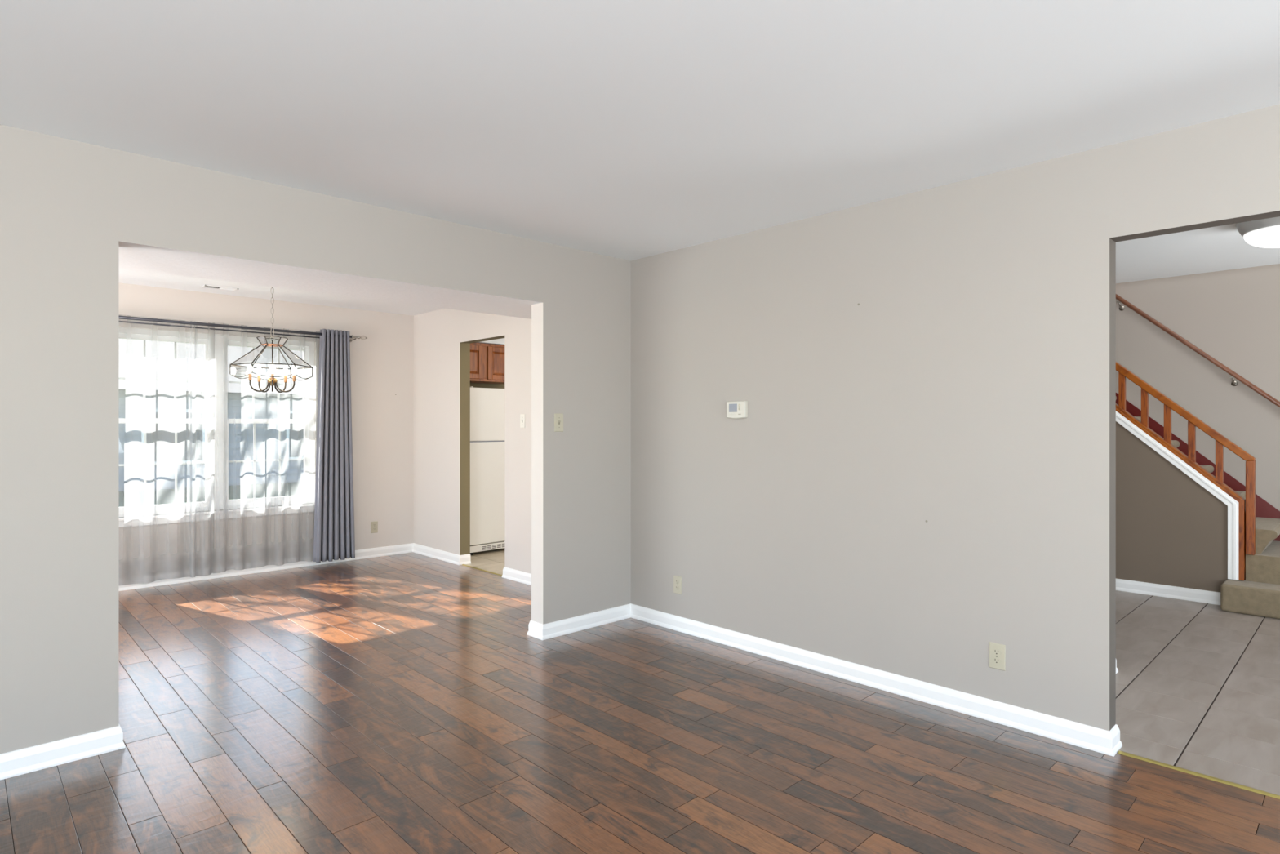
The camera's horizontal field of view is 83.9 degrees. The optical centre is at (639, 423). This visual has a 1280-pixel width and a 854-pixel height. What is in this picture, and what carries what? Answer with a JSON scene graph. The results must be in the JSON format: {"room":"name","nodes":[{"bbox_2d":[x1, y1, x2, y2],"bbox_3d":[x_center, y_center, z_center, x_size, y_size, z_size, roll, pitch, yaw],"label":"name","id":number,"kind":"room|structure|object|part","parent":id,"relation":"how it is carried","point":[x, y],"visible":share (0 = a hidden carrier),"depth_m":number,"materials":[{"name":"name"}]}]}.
{"room":"empty living room","nodes":[
{"label":"empty living room","id":0,"kind":"room"},
{"bbox_2d":[118,282,413,561],"bbox_3d":[-4.104,0.103,5.771,4.990,2.440,0.150,0,0,-44],"label":"wall","id":1,"kind":"structure","parent":0,"point":[382,363],"depth_m":6.93,"materials":[{"name":"beige paint"}]},
{"bbox_2d":[118,327,314,527],"bbox_3d":[-3.663,0.025,6.171,1.680,1.595,0.173,0,0,-44],"label":"window","id":2,"kind":"structure","parent":1,"relation":"in","point":[218,340],"depth_m":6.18,"materials":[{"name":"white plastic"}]},
{"bbox_2d":[118,339,204,418],"bbox_3d":[-3.998,-0.366,5.934,0.648,0.645,0.006,0,0,-44],"label":"grille","id":3,"kind":"object","parent":2,"relation":"attached to","point":[144,379],"depth_m":6.00,"materials":[{"name":"white plastic"}]},
{"bbox_2d":[118,422,205,505],"bbox_3d":[-3.975,0.334,5.910,0.648,0.675,0.006,0,0,-44],"label":"grille","id":4,"kind":"object","parent":2,"relation":"attached to","point":[175,463],"depth_m":5.98,"materials":[{"name":"white plastic"}]},
{"bbox_3d":[-3.972,0.336,5.907,0.720,0.755,0.030,0,0,-44],"label":"sash","id":5,"kind":"part","parent":2,"relation":"part of","materials":[{"name":"white plastic"}]},
{"bbox_3d":[-3.995,-0.364,5.931,0.720,0.725,0.030,0,0,-44],"label":"sash","id":6,"kind":"part","parent":2,"relation":"part of","materials":[{"name":"white plastic"}]},
{"bbox_3d":[-3.632,0.785,6.138,1.680,0.075,0.083,0,0,-44],"label":"sill","id":7,"kind":"part","parent":2,"relation":"part of","materials":[{"name":"white paint"}]},
{"bbox_2d":[227,346,300,418],"bbox_3d":[-3.409,-0.366,6.498,0.638,0.645,0.006,0,0,-44],"label":"grille","id":8,"kind":"object","parent":2,"relation":"attached to","point":[253,382],"depth_m":6.57,"materials":[{"name":"white plastic"}]},
{"bbox_3d":[-3.407,-0.364,6.495,0.710,0.725,0.030,0,0,-44],"label":"sash","id":9,"kind":"part","parent":2,"relation":"part of","materials":[{"name":"white plastic"}]},
{"bbox_2d":[228,422,304,498],"bbox_3d":[-3.386,0.334,6.474,0.638,0.675,0.006,0,0,-44],"label":"grille","id":10,"kind":"object","parent":2,"relation":"attached to","point":[254,460],"depth_m":6.51,"materials":[{"name":"white plastic"}]},
{"bbox_3d":[-3.384,0.336,6.472,0.710,0.755,0.030,0,0,-44],"label":"sash","id":11,"kind":"part","parent":2,"relation":"part of","materials":[{"name":"white plastic"}]},
{"bbox_2d":[118,315,367,342],"bbox_3d":[-3.585,-0.819,6.049,2.524,0.060,0.167,0,0,-44],"label":"curtain rod","id":12,"kind":"object","parent":1,"relation":"attached to","point":[352,336],"visible":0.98,"depth_m":6.02,"materials":[{"name":"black metal"}]},
{"bbox_2d":[118,320,319,337],"bbox_3d":[-3.679,-0.802,5.971,2.280,0.011,0.012,0,0,-44],"label":"curtain rod","id":13,"kind":"object","parent":12,"relation":"attached to","point":[118,321],"visible":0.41,"depth_m":6.04,"materials":[{"name":"black metal"}]},
{"bbox_2d":[118,320,213,586],"bbox_3d":[-4.061,0.211,5.607,1.265,2.132,0.062,0,0,-44],"label":"sheer curtain","id":14,"kind":"object","parent":13,"relation":"hanging from","point":[140,571],"visible":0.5,"depth_m":5.88,"materials":[{"name":"white fabric"}]},
{"bbox_2d":[213,323,319,573],"bbox_3d":[-3.292,0.206,6.353,0.912,2.130,0.058,0,0,-44],"label":"sheer curtain","id":15,"kind":"object","parent":13,"relation":"hanging from","point":[243,557],"visible":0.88,"depth_m":6.33,"materials":[{"name":"white fabric"}]},
{"bbox_2d":[313,328,355,563],"bbox_3d":[-2.855,0.201,6.667,0.366,2.152,0.092,0,0,-44],"label":"curtain","id":16,"kind":"object","parent":12,"relation":"hanging from","point":[334,510],"visible":1,"depth_m":6.64,"materials":[{"name":"grey fabric"}]},
{"bbox_2d":[118,542,471,591],"bbox_3d":[-3.726,1.278,5.365,4.975,0.090,0.959,0,0,-44],"label":"baseboard","id":17,"kind":"structure","parent":1,"relation":"attached to","point":[457,559],"depth_m":6.70,"materials":[{"name":"white paint"}]},
{"bbox_2d":[370,520,377,533],"bbox_3d":[-2.635,1.026,7.071,0.069,0.114,0.008,0,0,-44],"label":"wall outlet","id":18,"kind":"object","parent":1,"relation":"attached to","point":[374,525],"visible":1,"depth_m":7.07,"materials":[{"name":"beige plastic"}]},
{"bbox_2d":[118,267,444,315],"bbox_3d":[-2.976,-1.167,4.508,4.870,0.100,3.235,0,0,-44],"label":"ceiling","id":19,"kind":"structure","parent":0,"point":[125,276],"depth_m":6.07,"materials":[{"name":"paint"}]},
{"bbox_2d":[201,284,238,290],"bbox_3d":[-3.443,-1.113,5.844,0.245,0.009,0.110,0,0,-44],"label":"ceiling vent","id":20,"kind":"object","parent":19,"relation":"in","point":[203,286],"visible":1,"depth_m":5.84,"materials":[{"name":"white plastic"}]},
{"bbox_2d":[229,287,312,392],"bbox_3d":[-2.664,-0.680,5.164,0.521,0.905,0.519,0,0,-44],"label":"chandelier","id":21,"kind":"object","parent":19,"relation":"hanging from","point":[237,371],"visible":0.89,"depth_m":5.13,"materials":[{"name":"clear glass"}]},
{"bbox_3d":[-2.768,-0.387,5.059,0.040,0.063,0.039,0,0,-44],"label":"bulb","id":22,"kind":"part","parent":21,"relation":"part of","materials":[{"name":"white glass"}]},
{"bbox_3d":[-2.796,-0.387,5.230,0.040,0.063,0.039,0,0,-44],"label":"bulb","id":23,"kind":"part","parent":21,"relation":"part of","materials":[{"name":"white glass"}]},
{"bbox_3d":[-2.726,-0.270,5.101,0.011,0.085,0.131,0,0,45],"label":"arm","id":24,"kind":"part","parent":21,"relation":"part of","materials":[{"name":"brown metal"}]},
{"bbox_3d":[-2.743,-0.270,5.203,0.131,0.084,0.011,0,0,27],"label":"arm","id":25,"kind":"part","parent":21,"relation":"part of","materials":[{"name":"brown metal"}]},
{"bbox_3d":[-2.664,-0.477,5.164,0.521,0.302,0.519,0,0,-44],"label":"shade frame","id":26,"kind":"part","parent":21,"relation":"part of","materials":[{"name":"clear glass"}]},
{"bbox_3d":[-2.664,-0.472,5.164,0.024,0.270,0.024,0,0,-44],"label":"stem","id":27,"kind":"part","parent":21,"relation":"part of","materials":[{"name":"brown metal"}]},
{"bbox_3d":[-2.664,-0.861,5.164,0.018,0.542,0.030,0,0,35],"label":"chain","id":28,"kind":"part","parent":21,"relation":"part of","materials":[{"name":"silver metal"}]},
{"bbox_3d":[-2.596,-0.387,5.032,0.040,0.063,0.039,0,0,-44],"label":"bulb","id":29,"kind":"part","parent":21,"relation":"part of","materials":[{"name":"white glass"}]},
{"bbox_3d":[-2.651,-0.270,5.251,0.011,0.085,0.131,0,0,9],"label":"arm","id":30,"kind":"part","parent":21,"relation":"part of","materials":[{"name":"brown metal"}]},
{"bbox_3d":[-2.642,-0.387,5.310,0.040,0.063,0.039,0,0,-44],"label":"bulb","id":31,"kind":"part","parent":21,"relation":"part of","materials":[{"name":"white glass"}]},
{"bbox_3d":[-2.578,-0.270,5.178,0.131,0.084,0.011,0,0,-9],"label":"arm","id":32,"kind":"part","parent":21,"relation":"part of","materials":[{"name":"brown metal"}]},
{"bbox_3d":[-2.518,-0.387,5.188,0.040,0.063,0.039,0,0,-44],"label":"bulb","id":33,"kind":"part","parent":21,"relation":"part of","materials":[{"name":"white glass"}]},
{"bbox_2d":[0,124,631,754],"bbox_3d":[-2.380,0.103,2.752,6.300,2.440,0.125,0,0,-44],"label":"wall","id":34,"kind":"structure","parent":0,"point":[68,206],"depth_m":2.91,"materials":[{"name":"beige paint"}]},
{"bbox_2d":[0,723,124,780],"bbox_3d":[-3.405,1.278,1.769,3.459,0.090,0.163,0,0,-44],"label":"baseboard","id":35,"kind":"structure","parent":34,"relation":"attached to","point":[30,759],"depth_m":2.77,"materials":[{"name":"white paint"}]},
{"bbox_2d":[118,247,531,319],"bbox_3d":[-2.028,-0.931,3.519,4.870,0.372,0.495,0,0,-44],"label":"soffit","id":36,"kind":"object","parent":34,"relation":"attached to","point":[128,259],"depth_m":3.75,"materials":[{"name":"paint"}]},
{"bbox_2d":[554,413,563,431],"bbox_3d":[-0.503,-0.007,4.453,0.069,0.114,0.017,0,0,-44],"label":"light switch","id":37,"kind":"object","parent":34,"relation":"attached to","point":[558,417],"visible":1,"depth_m":4.45,"materials":[{"name":"beige plastic"}]},
{"bbox_2d":[413,308,531,573],"bbox_3d":[-1.181,0.103,6.229,0.105,2.440,3.235,0,0,-44],"label":"wall","id":38,"kind":"structure","parent":0,"point":[443,337],"depth_m":6.74,"materials":[{"name":"beige paint"}]},
{"bbox_2d":[520,413,525,427],"bbox_3d":[-0.982,-0.022,5.934,0.017,0.114,0.069,0,0,-44],"label":"light switch","id":39,"kind":"object","parent":38,"relation":"attached to","point":[522,416],"visible":1,"depth_m":5.93,"materials":[{"name":"white plastic"}]},
{"bbox_2d":[470,382,504,388],"bbox_3d":[-1.448,0.103,8.346,2.410,2.440,0.110,0,0,-44],"label":"wall","id":40,"kind":"structure","parent":0,"point":[474,384],"depth_m":8.02,"materials":[{"name":"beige paint"}]},
{"bbox_2d":[470,342,504,384],"bbox_3d":[-1.763,-0.654,7.722,0.850,0.405,0.344,0,0,-44],"label":"upper cabinet","id":41,"kind":"object","parent":40,"relation":"attached to","point":[486,360],"visible":0.34,"depth_m":7.63,"materials":[{"name":"brown wood"}]},
{"bbox_3d":[-1.806,-0.651,7.453,0.266,0.245,0.009,0,0,-44],"label":"raised panel","id":42,"kind":"part","parent":41,"relation":"part of","materials":[{"name":"brown wood"}]},
{"bbox_3d":[-1.807,-0.651,7.454,0.376,0.355,0.018,0,0,-44],"label":"door","id":43,"kind":"part","parent":41,"relation":"part of","materials":[{"name":"brown wood"}]},
{"bbox_3d":[-1.494,-0.651,7.755,0.376,0.355,0.018,0,0,-44],"label":"door","id":44,"kind":"part","parent":41,"relation":"part of","materials":[{"name":"brown wood"}]},
{"bbox_3d":[-1.493,-0.651,7.753,0.266,0.245,0.009,0,0,-44],"label":"raised panel","id":45,"kind":"part","parent":41,"relation":"part of","materials":[{"name":"brown wood"}]},
{"bbox_2d":[475,337,504,345],"bbox_3d":[-0.282,-1.040,7.120,2.425,0.355,3.275,0,0,-44],"label":"ceiling","id":46,"kind":"structure","parent":0,"point":[498,341],"depth_m":7.67,"materials":[{"name":"paint"}]},
{"bbox_2d":[502,566,531,585],"bbox_3d":[-0.608,1.278,5.618,0.124,0.090,1.559,0,0,-44],"label":"baseboard","id":47,"kind":"structure","parent":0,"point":[520,576],"depth_m":5.98,"materials":[{"name":"white paint"}]},
{"bbox_2d":[0,547,1279,853],"bbox_3d":[0.392,1.329,2.968,10.600,0.012,10.200,0,0,-44],"label":"floor","id":48,"kind":"structure","parent":0,"point":[406,703],"depth_m":2.93,"materials":[{"name":"brown wood"}]},
{"bbox_2d":[462,564,502,576],"bbox_3d":[-1.410,1.320,6.425,0.028,0.006,0.755,0,0,-44],"label":"threshold strip","id":49,"kind":"object","parent":48,"relation":"on","point":[462,564],"visible":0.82,"depth_m":6.42,"materials":[{"name":"gold metal"}]},
{"bbox_2d":[470,386,504,555],"bbox_3d":[-1.644,0.474,7.576,0.750,1.698,0.700,0,0,-44],"label":"refrigerator","id":50,"kind":"object","parent":48,"relation":"on","point":[486,404],"visible":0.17,"depth_m":7.23,"materials":[{"name":"white metal"}]},
{"bbox_3d":[-1.443,-0.094,7.367,0.750,0.538,0.050,0,0,-44],"label":"freezer door","id":51,"kind":"part","parent":50,"relation":"part of","materials":[{"name":"white metal"}]},
{"bbox_3d":[-1.443,0.700,7.367,0.750,1.030,0.050,0,0,-44],"label":"door","id":52,"kind":"part","parent":50,"relation":"part of","materials":[{"name":"white metal"}]},
{"bbox_2d":[1115,392,1279,618],"bbox_3d":[4.445,0.140,5.535,1.194,2.584,3.495,0,0,-44],"label":"staircase","id":53,"kind":"structure","parent":48,"relation":"on","point":[1259,594],"depth_m":5.09,"materials":[{"name":"beige carpet"}]},
{"bbox_2d":[1115,361,1255,580],"bbox_3d":[3.713,-0.184,5.816,0.101,2.619,1.987,0,0,-44],"label":"stair railing","id":54,"kind":"object","parent":53,"relation":"on","point":[1246,508],"visible":0.52,"depth_m":5.26,"materials":[{"name":"brown wood"}]},
{"bbox_3d":[3.690,-0.290,5.839,0.100,1.763,1.922,0,0,-44],"label":"rail","id":55,"kind":"part","parent":54,"relation":"part of","materials":[{"name":"brown wood"}]},
{"bbox_3d":[3.717,-0.613,5.820,0.068,1.761,1.987,0,0,-44],"label":"rail","id":56,"kind":"part","parent":54,"relation":"part of","materials":[{"name":"brown wood"}]},
{"bbox_3d":[4.351,0.830,5.150,0.101,0.592,0.032,0,0,-44],"label":"edge trim","id":57,"kind":"part","parent":54,"relation":"part of","materials":[{"name":"brown wood"}]},
{"bbox_3d":[4.388,0.599,5.120,0.068,0.677,0.049,0,0,-44],"label":"newel post","id":58,"kind":"part","parent":54,"relation":"part of","materials":[{"name":"brown wood"}]},
{"bbox_2d":[1118,750,1279,799],"bbox_3d":[2.470,1.320,2.304,0.028,0.006,1.565,0,0,-44],"label":"threshold strip","id":59,"kind":"object","parent":48,"relation":"on","point":[1267,793],"visible":1,"depth_m":2.67,"materials":[{"name":"gold metal"}]},
{"bbox_2d":[0,0,1279,260],"bbox_3d":[0.017,-1.167,0.253,6.300,0.100,6.800,0,0,-44],"label":"ceiling","id":60,"kind":"structure","parent":0,"point":[628,130],"depth_m":2.39,"materials":[{"name":"paint"}]},
{"bbox_2d":[631,104,1279,730],"bbox_3d":[2.281,0.103,2.511,0.095,2.440,6.925,0,0,-44],"label":"wall","id":61,"kind":"structure","parent":0,"point":[969,389],"depth_m":3.40,"materials":[{"name":"beige paint"}]},
{"bbox_2d":[673,574,681,594],"bbox_3d":[0.239,1.033,4.566,0.008,0.114,0.069,0,0,-44],"label":"wall outlet","id":62,"kind":"object","parent":61,"relation":"attached to","point":[677,580],"visible":1,"depth_m":4.56,"materials":[{"name":"beige plastic"}]},
{"bbox_2d":[726,400,747,418],"bbox_3d":[0.570,-0.082,4.206,0.028,0.105,0.140,0,0,-44],"label":"thermostat","id":63,"kind":"object","parent":61,"relation":"attached to","point":[735,409],"visible":1,"depth_m":4.19,"materials":[{"name":"white plastic"}]},
{"bbox_2d":[527,603,1122,756],"bbox_3d":[0.636,1.278,3.696,3.010,0.090,0.756,0,0,44],"label":"baseboard","id":64,"kind":"structure","parent":61,"relation":"attached to","point":[1086,736],"depth_m":3.60,"materials":[{"name":"white paint"}]},
{"bbox_2d":[989,641,1005,671],"bbox_3d":[1.585,1.033,3.163,0.008,0.114,0.069,0,0,-44],"label":"wall outlet","id":65,"kind":"object","parent":61,"relation":"attached to","point":[997,651],"visible":1,"depth_m":3.16,"materials":[{"name":"beige plastic"}]},
{"bbox_2d":[992,657,1000,664],"bbox_3d":[1.583,1.052,3.161,0.003,0.028,0.034,0,0,-44],"label":"receptacle","id":66,"kind":"object","parent":65,"relation":"attached to","point":[996,660],"depth_m":3.16,"materials":[{"name":"beige plastic"}]},
{"bbox_2d":[992,648,1000,655],"bbox_3d":[1.583,1.014,3.161,0.003,0.028,0.034,0,0,-44],"label":"receptacle","id":67,"kind":"object","parent":65,"relation":"attached to","point":[996,651],"depth_m":3.16,"materials":[{"name":"beige plastic"}]},
{"bbox_2d":[1115,421,1236,592],"bbox_3d":[3.671,0.075,5.870,0.090,2.495,1.950,0,0,-44],"label":"wall","id":68,"kind":"structure","parent":0,"point":[1171,530],"depth_m":5.46,"materials":[{"name":"beige paint"}]},
{"bbox_2d":[1115,578,1220,604],"bbox_3d":[3.605,1.278,5.859,0.019,0.090,1.874,0,0,-44],"label":"baseboard","id":69,"kind":"structure","parent":68,"relation":"attached to","point":[1138,587],"depth_m":5.42,"materials":[{"name":"white paint"}]},
{"bbox_2d":[1115,410,1238,580],"bbox_3d":[3.632,-0.023,5.830,0.021,2.297,1.953,0,0,-44],"label":"trim","id":70,"kind":"structure","parent":68,"relation":"attached to","point":[1233,504],"depth_m":5.23,"materials":[{"name":"white paint"}]},
{"bbox_2d":[1115,263,1279,511],"bbox_3d":[5.291,-1.127,5.588,0.100,4.900,4.600,0,0,-44],"label":"wall","id":71,"kind":"structure","parent":0,"point":[1233,316],"depth_m":5.98,"materials":[{"name":"paint"}]},
{"bbox_2d":[1115,293,1279,407],"bbox_3d":[4.563,-0.836,6.206,0.115,2.312,2.500,0,0,-44],"label":"wall handrail","id":72,"kind":"object","parent":71,"relation":"attached to","point":[1234,375],"visible":0.66,"depth_m":5.98,"materials":[{"name":"brown wood"}]},
{"bbox_2d":[1115,223,1279,283],"bbox_3d":[3.388,-1.242,3.763,3.235,0.250,4.600,0,0,-44],"label":"ceiling","id":73,"kind":"structure","parent":0,"point":[1222,247],"depth_m":4.72,"materials":[{"name":"paint"}]},
{"bbox_2d":[1235,216,1279,248],"bbox_3d":[3.483,-1.039,3.861,0.392,0.156,0.392,0,0,-44],"label":"ceiling light","id":74,"kind":"object","parent":73,"relation":"attached to","point":[1264,233],"visible":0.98,"depth_m":3.83,"materials":[{"name":"white glass"}]},
{"label":"outside","id":75,"kind":"structure","parent":0,"visible":0},
{"bbox_2d":[118,481,303,506],"bbox_3d":[-20.512,1.773,18.987,40.000,0.200,41.340,0,0,-44],"label":"lawn","id":76,"kind":"structure","parent":75,"point":[163,496],"depth_m":16.88,"materials":[{"name":"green plant"}]}
]}

